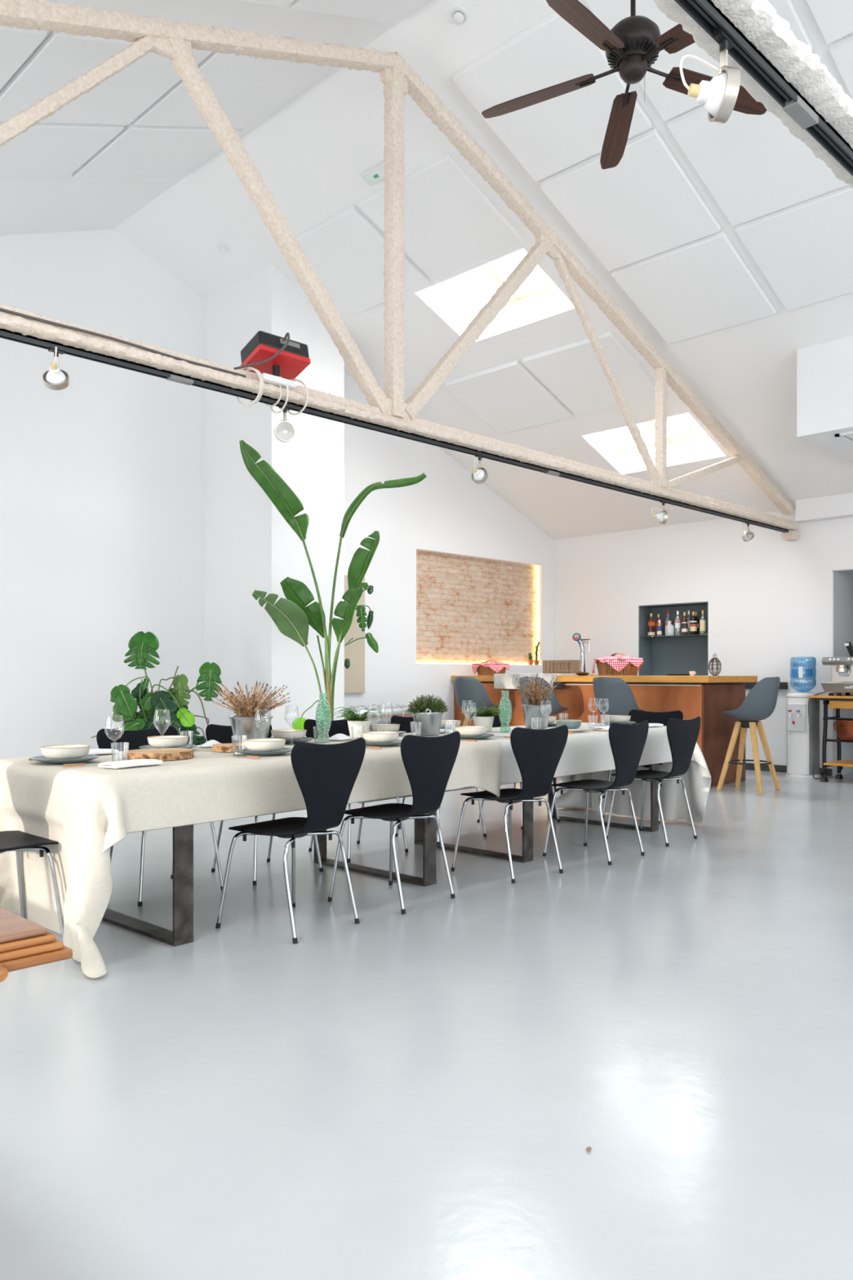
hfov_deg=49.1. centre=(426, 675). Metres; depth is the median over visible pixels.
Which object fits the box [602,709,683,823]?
dining chair
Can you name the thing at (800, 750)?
water cooler
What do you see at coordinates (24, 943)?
wooden bench
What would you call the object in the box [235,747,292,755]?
plate
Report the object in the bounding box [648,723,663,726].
napkin
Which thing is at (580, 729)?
plate
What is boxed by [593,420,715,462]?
window
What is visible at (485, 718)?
potted plant
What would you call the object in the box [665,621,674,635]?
bottle
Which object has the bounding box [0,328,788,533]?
track rail
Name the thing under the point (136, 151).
ceiling panel
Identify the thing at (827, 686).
drip tray
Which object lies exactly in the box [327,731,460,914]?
dining chair
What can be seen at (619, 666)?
gingham cloth
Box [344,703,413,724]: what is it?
radiator
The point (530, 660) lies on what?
cactus pot
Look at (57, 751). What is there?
bowl
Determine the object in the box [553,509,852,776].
wall
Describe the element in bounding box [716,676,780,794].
bar stool
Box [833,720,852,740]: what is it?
copper pot
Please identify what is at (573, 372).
ceiling panel
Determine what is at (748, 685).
wall rail
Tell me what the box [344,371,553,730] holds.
wall
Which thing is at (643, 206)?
ceiling panel
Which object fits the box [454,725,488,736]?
bowl
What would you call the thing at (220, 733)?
dining chair
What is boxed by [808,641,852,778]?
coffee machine
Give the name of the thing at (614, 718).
bowl
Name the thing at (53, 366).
socket
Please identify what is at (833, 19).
ceiling panel
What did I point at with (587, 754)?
tablecloth
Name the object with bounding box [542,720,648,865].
dining chair
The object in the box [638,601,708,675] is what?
wall niche
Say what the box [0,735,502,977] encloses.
tablecloth
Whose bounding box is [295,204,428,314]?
ceiling panel
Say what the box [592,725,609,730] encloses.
napkin
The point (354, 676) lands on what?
wall panel
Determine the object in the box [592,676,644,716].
bar stool
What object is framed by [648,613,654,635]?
bottle
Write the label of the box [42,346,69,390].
track spotlight
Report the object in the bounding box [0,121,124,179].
ceiling panel
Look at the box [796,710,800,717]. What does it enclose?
tap
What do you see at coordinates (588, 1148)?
crumb
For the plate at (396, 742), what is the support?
on the tablecloth at (87, 809)
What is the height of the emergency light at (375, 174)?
0.080 m
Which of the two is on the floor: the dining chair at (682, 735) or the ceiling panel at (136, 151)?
the dining chair at (682, 735)
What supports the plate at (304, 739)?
on the tablecloth at (87, 809)
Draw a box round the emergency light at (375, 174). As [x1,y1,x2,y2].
[360,160,384,186]
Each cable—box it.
[0,307,246,377]
[235,366,308,415]
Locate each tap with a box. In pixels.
[572,632,590,675]
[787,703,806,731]
[787,710,792,716]
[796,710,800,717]
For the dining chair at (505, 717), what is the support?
on the floor
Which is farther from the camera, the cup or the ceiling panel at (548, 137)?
the cup
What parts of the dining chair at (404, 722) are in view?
leg, leg, leg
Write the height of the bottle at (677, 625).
0.305 m
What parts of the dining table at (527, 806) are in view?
leg frame, leg frame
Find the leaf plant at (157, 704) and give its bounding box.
[91,631,222,745]
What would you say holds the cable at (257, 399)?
attached to the roof truss at (173, 41)
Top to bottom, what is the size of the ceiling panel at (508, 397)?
0.392 m
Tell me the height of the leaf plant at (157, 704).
1.485 m
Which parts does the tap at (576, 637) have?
spout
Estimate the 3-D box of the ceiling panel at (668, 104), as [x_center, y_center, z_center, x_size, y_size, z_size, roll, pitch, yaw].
[1.623,-3.908,5.583,0.910,0.396,1.000,0,0,-45]
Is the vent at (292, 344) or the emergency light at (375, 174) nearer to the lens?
the vent at (292, 344)
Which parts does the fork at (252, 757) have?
handle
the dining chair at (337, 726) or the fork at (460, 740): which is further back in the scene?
the dining chair at (337, 726)
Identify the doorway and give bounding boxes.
[832,568,852,776]
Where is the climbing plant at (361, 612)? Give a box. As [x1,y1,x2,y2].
[344,585,378,668]
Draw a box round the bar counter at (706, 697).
[451,675,757,786]
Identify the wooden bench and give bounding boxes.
[0,906,72,982]
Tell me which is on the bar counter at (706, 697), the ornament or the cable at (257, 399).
the ornament
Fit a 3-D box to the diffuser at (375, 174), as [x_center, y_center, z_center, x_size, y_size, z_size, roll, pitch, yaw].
[-0.394,-3.945,7.363,0.240,0.008,0.080,0,-21,45]
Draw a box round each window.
[426,262,564,326]
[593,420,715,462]
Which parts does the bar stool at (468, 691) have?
leg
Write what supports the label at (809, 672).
on the water cooler
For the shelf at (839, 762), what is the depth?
9.64 m
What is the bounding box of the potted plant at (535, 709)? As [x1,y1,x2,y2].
[515,672,558,728]
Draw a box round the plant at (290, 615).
[239,440,426,729]
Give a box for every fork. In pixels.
[231,754,260,758]
[460,739,476,741]
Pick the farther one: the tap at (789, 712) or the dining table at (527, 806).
the tap at (789, 712)
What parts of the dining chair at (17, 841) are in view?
leg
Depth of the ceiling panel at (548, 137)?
6.30 m
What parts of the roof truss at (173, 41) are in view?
power strip, king post, post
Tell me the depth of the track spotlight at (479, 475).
6.72 m
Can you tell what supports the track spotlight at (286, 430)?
hanging from the track rail at (4, 334)
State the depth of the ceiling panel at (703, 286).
7.65 m
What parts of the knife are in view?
handle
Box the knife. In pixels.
[62,762,101,766]
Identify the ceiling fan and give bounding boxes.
[481,0,767,169]
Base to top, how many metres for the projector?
0.250 m
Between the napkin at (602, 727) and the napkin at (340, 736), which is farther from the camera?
the napkin at (602, 727)
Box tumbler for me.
[313,728,326,742]
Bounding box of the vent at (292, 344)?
[280,337,300,348]
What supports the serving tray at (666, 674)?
on the bar counter at (706, 697)
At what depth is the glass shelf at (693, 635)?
11.66 m
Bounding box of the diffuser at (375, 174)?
[363,165,384,185]
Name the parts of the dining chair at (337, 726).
leg, leg, leg, leg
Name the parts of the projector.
cord, plate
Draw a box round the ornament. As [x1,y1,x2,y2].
[708,653,721,675]
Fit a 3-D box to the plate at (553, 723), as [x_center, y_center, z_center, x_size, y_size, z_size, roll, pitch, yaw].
[0.863,0.359,6.901,0.276,0.022,0.276,0,0,-45]
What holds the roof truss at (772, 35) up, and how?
attached to the ceiling
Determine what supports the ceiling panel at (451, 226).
attached to the ceiling
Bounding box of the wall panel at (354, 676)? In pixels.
[344,574,364,693]
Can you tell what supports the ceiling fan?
hanging from the ceiling
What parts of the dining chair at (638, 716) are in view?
leg, leg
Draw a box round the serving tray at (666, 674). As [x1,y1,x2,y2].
[666,674,696,675]
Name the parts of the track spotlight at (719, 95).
stem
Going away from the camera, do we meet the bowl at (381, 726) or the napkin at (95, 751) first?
the napkin at (95, 751)
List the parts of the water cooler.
panel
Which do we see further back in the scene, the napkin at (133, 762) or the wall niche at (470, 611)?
the wall niche at (470, 611)
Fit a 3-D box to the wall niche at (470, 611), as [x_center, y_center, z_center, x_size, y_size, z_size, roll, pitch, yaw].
[0.615,-0.822,11.943,2.940,1.957,0.060,0,0,-45]
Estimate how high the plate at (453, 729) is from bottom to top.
0.022 m
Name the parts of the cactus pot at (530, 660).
pot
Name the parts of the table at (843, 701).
under frame, cross rod, drawer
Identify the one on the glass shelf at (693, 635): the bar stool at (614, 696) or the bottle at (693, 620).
the bottle at (693, 620)
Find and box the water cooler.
[785,692,821,778]
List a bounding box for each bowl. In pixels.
[40,744,90,759]
[146,735,188,747]
[243,737,285,751]
[271,728,306,740]
[362,731,399,742]
[368,723,399,731]
[440,720,461,728]
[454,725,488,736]
[547,715,556,723]
[555,720,582,728]
[604,715,631,722]
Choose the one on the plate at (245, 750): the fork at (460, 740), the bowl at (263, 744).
the bowl at (263, 744)
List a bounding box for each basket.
[476,660,506,675]
[595,653,638,675]
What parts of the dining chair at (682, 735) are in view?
leg, leg, seat plate, leg, leg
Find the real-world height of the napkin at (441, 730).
0.024 m
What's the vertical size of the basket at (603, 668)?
0.243 m
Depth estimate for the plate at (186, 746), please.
4.64 m
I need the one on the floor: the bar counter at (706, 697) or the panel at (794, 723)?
the bar counter at (706, 697)
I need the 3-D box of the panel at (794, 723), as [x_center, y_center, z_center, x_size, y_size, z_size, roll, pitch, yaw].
[3.973,0.450,10.012,0.022,0.300,0.200,0,0,-45]
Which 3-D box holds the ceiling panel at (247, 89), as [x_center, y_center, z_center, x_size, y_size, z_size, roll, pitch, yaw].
[-1.319,-4.033,6.445,0.950,0.411,1.080,0,0,-45]
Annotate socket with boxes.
[50,362,57,369]
[687,83,700,97]
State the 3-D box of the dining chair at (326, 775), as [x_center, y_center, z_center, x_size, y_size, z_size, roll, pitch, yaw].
[-0.582,0.687,4.107,0.493,0.829,0.481,0,0,37]
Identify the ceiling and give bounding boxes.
[0,0,852,540]
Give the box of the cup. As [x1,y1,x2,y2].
[688,671,696,675]
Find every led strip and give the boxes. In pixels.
[416,662,517,664]
[537,566,537,644]
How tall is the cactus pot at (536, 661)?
0.318 m
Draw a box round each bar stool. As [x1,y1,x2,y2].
[453,676,498,725]
[519,676,568,719]
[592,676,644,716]
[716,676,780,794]
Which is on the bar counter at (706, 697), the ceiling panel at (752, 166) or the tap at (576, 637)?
the tap at (576, 637)
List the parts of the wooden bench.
knob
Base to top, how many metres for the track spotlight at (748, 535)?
0.207 m
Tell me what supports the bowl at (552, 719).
on the plate at (553, 723)
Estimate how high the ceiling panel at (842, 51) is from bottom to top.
0.399 m
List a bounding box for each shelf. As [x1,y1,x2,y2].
[644,634,707,637]
[823,760,852,767]
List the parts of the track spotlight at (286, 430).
stem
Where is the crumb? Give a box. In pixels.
[586,1146,591,1151]
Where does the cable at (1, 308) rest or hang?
on the roof truss at (173, 41)
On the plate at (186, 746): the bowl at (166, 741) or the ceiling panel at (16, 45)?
the bowl at (166, 741)
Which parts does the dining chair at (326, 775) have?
leg, leg, seat plate, leg, leg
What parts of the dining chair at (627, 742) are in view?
leg, leg, seat plate, leg, leg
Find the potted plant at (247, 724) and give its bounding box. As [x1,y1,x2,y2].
[211,680,290,742]
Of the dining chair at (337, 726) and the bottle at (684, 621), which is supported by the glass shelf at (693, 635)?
the bottle at (684, 621)
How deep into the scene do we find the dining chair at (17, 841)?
3.74 m
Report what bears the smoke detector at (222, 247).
attached to the ceiling
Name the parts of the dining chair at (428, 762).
leg, leg, seat plate, leg, leg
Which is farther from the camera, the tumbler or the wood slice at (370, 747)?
the tumbler
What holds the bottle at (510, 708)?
on the tablecloth at (587, 754)
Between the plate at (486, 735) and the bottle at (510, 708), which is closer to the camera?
the plate at (486, 735)
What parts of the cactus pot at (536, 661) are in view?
pot, stem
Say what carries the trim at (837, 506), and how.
attached to the wall at (769, 597)
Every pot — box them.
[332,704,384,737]
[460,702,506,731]
[527,653,533,665]
[533,641,539,665]
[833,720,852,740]
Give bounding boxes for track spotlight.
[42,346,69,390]
[274,404,295,442]
[471,453,488,484]
[651,500,667,524]
[679,25,740,124]
[742,521,754,541]
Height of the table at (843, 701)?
0.893 m
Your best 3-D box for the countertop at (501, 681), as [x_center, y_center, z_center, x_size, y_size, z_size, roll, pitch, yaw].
[1.442,0.067,10.698,0.790,0.177,1.090,0,0,-45]
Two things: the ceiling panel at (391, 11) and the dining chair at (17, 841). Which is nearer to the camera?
the dining chair at (17, 841)
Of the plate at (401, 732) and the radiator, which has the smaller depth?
the plate at (401, 732)
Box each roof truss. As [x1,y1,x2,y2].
[0,0,799,541]
[653,0,852,188]
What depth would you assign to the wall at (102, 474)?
8.82 m
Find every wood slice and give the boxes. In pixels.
[122,747,193,760]
[212,742,245,751]
[365,746,382,748]
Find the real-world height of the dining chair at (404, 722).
0.829 m
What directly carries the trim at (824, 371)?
attached to the ceiling
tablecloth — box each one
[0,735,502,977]
[358,722,711,824]
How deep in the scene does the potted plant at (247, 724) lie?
4.87 m
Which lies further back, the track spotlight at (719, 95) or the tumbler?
the tumbler
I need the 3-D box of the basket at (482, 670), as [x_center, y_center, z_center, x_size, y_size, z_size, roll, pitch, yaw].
[0.792,-0.093,11.399,0.380,0.187,0.260,0,0,25]
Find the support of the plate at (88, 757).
on the tablecloth at (87, 809)
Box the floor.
[0,769,852,1279]
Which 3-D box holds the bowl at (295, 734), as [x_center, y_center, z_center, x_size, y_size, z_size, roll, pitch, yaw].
[-0.764,0.328,5.176,0.197,0.051,0.197,0,0,-45]
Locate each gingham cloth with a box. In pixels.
[471,662,510,674]
[591,655,643,673]
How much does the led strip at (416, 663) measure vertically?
0.007 m
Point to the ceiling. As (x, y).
(313, 152)
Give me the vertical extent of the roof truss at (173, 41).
2.572 m
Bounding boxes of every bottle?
[315,693,331,742]
[498,690,512,732]
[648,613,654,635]
[655,613,662,636]
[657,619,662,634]
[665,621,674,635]
[675,610,680,635]
[681,612,687,635]
[687,610,691,635]
[689,611,697,635]
[694,612,698,634]
[699,610,706,631]
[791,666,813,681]
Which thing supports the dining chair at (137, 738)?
on the floor
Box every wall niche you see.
[416,550,536,665]
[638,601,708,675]
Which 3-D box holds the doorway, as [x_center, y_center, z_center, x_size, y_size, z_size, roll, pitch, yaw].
[5.183,-0.043,9.908,0.598,2.285,1.543,0,0,-45]
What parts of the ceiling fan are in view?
blade, blade, blade, pull chain, blade, blade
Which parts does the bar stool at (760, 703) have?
leg, leg, leg, leg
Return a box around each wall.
[0,229,204,759]
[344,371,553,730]
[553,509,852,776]
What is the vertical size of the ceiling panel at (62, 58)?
0.423 m
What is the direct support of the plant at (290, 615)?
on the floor
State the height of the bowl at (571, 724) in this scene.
0.056 m
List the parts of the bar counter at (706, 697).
rail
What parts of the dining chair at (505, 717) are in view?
leg, leg, leg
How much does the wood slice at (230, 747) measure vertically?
0.029 m
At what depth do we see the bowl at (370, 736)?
4.90 m
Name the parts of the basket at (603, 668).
handle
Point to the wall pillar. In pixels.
(249, 545)
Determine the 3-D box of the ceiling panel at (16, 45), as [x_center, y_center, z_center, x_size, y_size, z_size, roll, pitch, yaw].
[-2.754,-3.241,5.010,0.990,0.427,1.080,0,0,-45]
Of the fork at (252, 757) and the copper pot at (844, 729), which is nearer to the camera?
the fork at (252, 757)
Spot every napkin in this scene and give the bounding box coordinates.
[87,748,118,755]
[97,759,162,768]
[196,739,222,746]
[324,733,355,740]
[440,728,453,733]
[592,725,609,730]
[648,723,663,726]
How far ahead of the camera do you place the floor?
2.64 m
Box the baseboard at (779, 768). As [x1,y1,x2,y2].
[745,762,832,776]
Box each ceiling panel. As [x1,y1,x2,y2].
[0,25,47,89]
[0,31,213,124]
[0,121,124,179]
[71,123,244,178]
[133,52,333,128]
[229,0,293,8]
[290,0,426,23]
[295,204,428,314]
[358,153,523,280]
[444,360,571,434]
[453,11,651,182]
[522,331,655,415]
[539,127,720,271]
[584,0,812,121]
[611,230,775,344]
[667,52,848,226]
[734,184,852,311]
[805,0,852,44]
[830,34,852,99]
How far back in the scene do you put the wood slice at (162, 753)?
4.12 m
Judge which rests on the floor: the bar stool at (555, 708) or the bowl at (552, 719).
the bar stool at (555, 708)
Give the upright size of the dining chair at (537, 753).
0.829 m
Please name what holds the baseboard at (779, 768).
attached to the wall at (769, 597)
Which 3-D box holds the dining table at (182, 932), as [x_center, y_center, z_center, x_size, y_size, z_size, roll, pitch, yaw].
[-0.816,0.744,4.670,0.950,0.712,2.230,0,0,43]
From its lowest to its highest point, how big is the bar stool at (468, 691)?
1.089 m
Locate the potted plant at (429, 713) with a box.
[405,693,448,735]
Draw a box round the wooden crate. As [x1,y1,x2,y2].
[542,659,580,673]
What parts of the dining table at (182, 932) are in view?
leg frame, leg frame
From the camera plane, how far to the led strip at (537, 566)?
12.75 m
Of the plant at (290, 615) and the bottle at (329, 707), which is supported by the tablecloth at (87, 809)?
the bottle at (329, 707)
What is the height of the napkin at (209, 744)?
0.034 m
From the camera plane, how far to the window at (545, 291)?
8.77 m
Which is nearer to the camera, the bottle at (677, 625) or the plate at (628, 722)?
the plate at (628, 722)
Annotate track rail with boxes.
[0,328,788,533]
[674,0,852,176]
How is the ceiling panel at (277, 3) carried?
attached to the ceiling
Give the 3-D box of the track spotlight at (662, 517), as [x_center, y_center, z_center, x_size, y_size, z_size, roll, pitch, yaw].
[2.143,-1.493,8.511,0.159,0.218,0.121,0,0,-45]
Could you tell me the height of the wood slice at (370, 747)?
0.010 m
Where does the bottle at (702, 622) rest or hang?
on the glass shelf at (693, 635)
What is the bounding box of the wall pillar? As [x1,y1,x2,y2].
[204,264,344,742]
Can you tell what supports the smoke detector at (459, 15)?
attached to the ceiling
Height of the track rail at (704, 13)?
0.036 m
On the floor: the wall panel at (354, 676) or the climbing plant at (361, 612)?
the climbing plant at (361, 612)
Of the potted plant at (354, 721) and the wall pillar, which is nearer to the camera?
the potted plant at (354, 721)
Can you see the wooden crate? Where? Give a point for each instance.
(571, 666)
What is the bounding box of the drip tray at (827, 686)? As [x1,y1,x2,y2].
[820,682,852,692]
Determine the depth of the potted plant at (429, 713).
5.78 m
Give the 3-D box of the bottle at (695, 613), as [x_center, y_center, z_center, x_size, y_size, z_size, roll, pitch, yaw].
[3.348,-0.645,11.586,0.069,0.290,0.069,0,0,-45]
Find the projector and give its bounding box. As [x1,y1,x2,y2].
[233,330,310,379]
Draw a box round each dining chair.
[0,830,63,942]
[96,725,223,906]
[205,724,323,884]
[215,737,365,943]
[303,719,408,862]
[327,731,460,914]
[391,715,486,843]
[450,724,568,883]
[473,710,559,829]
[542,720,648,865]
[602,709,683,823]
[605,715,701,846]
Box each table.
[102,810,436,946]
[413,763,658,862]
[808,694,852,782]
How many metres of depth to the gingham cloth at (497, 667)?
11.26 m
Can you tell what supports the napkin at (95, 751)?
on the tablecloth at (87, 809)
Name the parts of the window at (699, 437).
sash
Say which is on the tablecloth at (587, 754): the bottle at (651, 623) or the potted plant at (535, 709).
the potted plant at (535, 709)
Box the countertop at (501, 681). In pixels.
[493,673,598,689]
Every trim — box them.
[795,493,852,523]
[796,335,852,460]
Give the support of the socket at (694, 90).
attached to the track spotlight at (719, 95)
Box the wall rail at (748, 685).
[742,681,787,688]
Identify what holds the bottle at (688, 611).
on the glass shelf at (693, 635)
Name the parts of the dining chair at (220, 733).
leg, leg, leg, leg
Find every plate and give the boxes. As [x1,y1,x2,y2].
[31,754,99,763]
[138,744,196,748]
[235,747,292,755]
[270,737,313,743]
[364,739,401,746]
[368,730,406,735]
[440,728,455,731]
[460,733,494,738]
[547,722,556,726]
[548,726,589,732]
[599,720,636,724]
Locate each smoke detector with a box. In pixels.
[217,243,228,253]
[451,6,467,24]
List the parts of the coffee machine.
power cord, control panel, gauge plate, lever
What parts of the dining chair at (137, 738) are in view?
leg, leg, leg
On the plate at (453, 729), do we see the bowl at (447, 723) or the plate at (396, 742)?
the bowl at (447, 723)
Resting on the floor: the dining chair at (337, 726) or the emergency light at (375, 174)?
the dining chair at (337, 726)
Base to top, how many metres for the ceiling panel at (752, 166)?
0.399 m
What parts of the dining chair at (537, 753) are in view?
leg, seat plate, leg, leg, leg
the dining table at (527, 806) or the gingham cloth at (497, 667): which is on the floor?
the dining table at (527, 806)
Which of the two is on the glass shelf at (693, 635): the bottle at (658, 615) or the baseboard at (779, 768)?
the bottle at (658, 615)
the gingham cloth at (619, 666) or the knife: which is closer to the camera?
the knife
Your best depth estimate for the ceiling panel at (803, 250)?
6.96 m

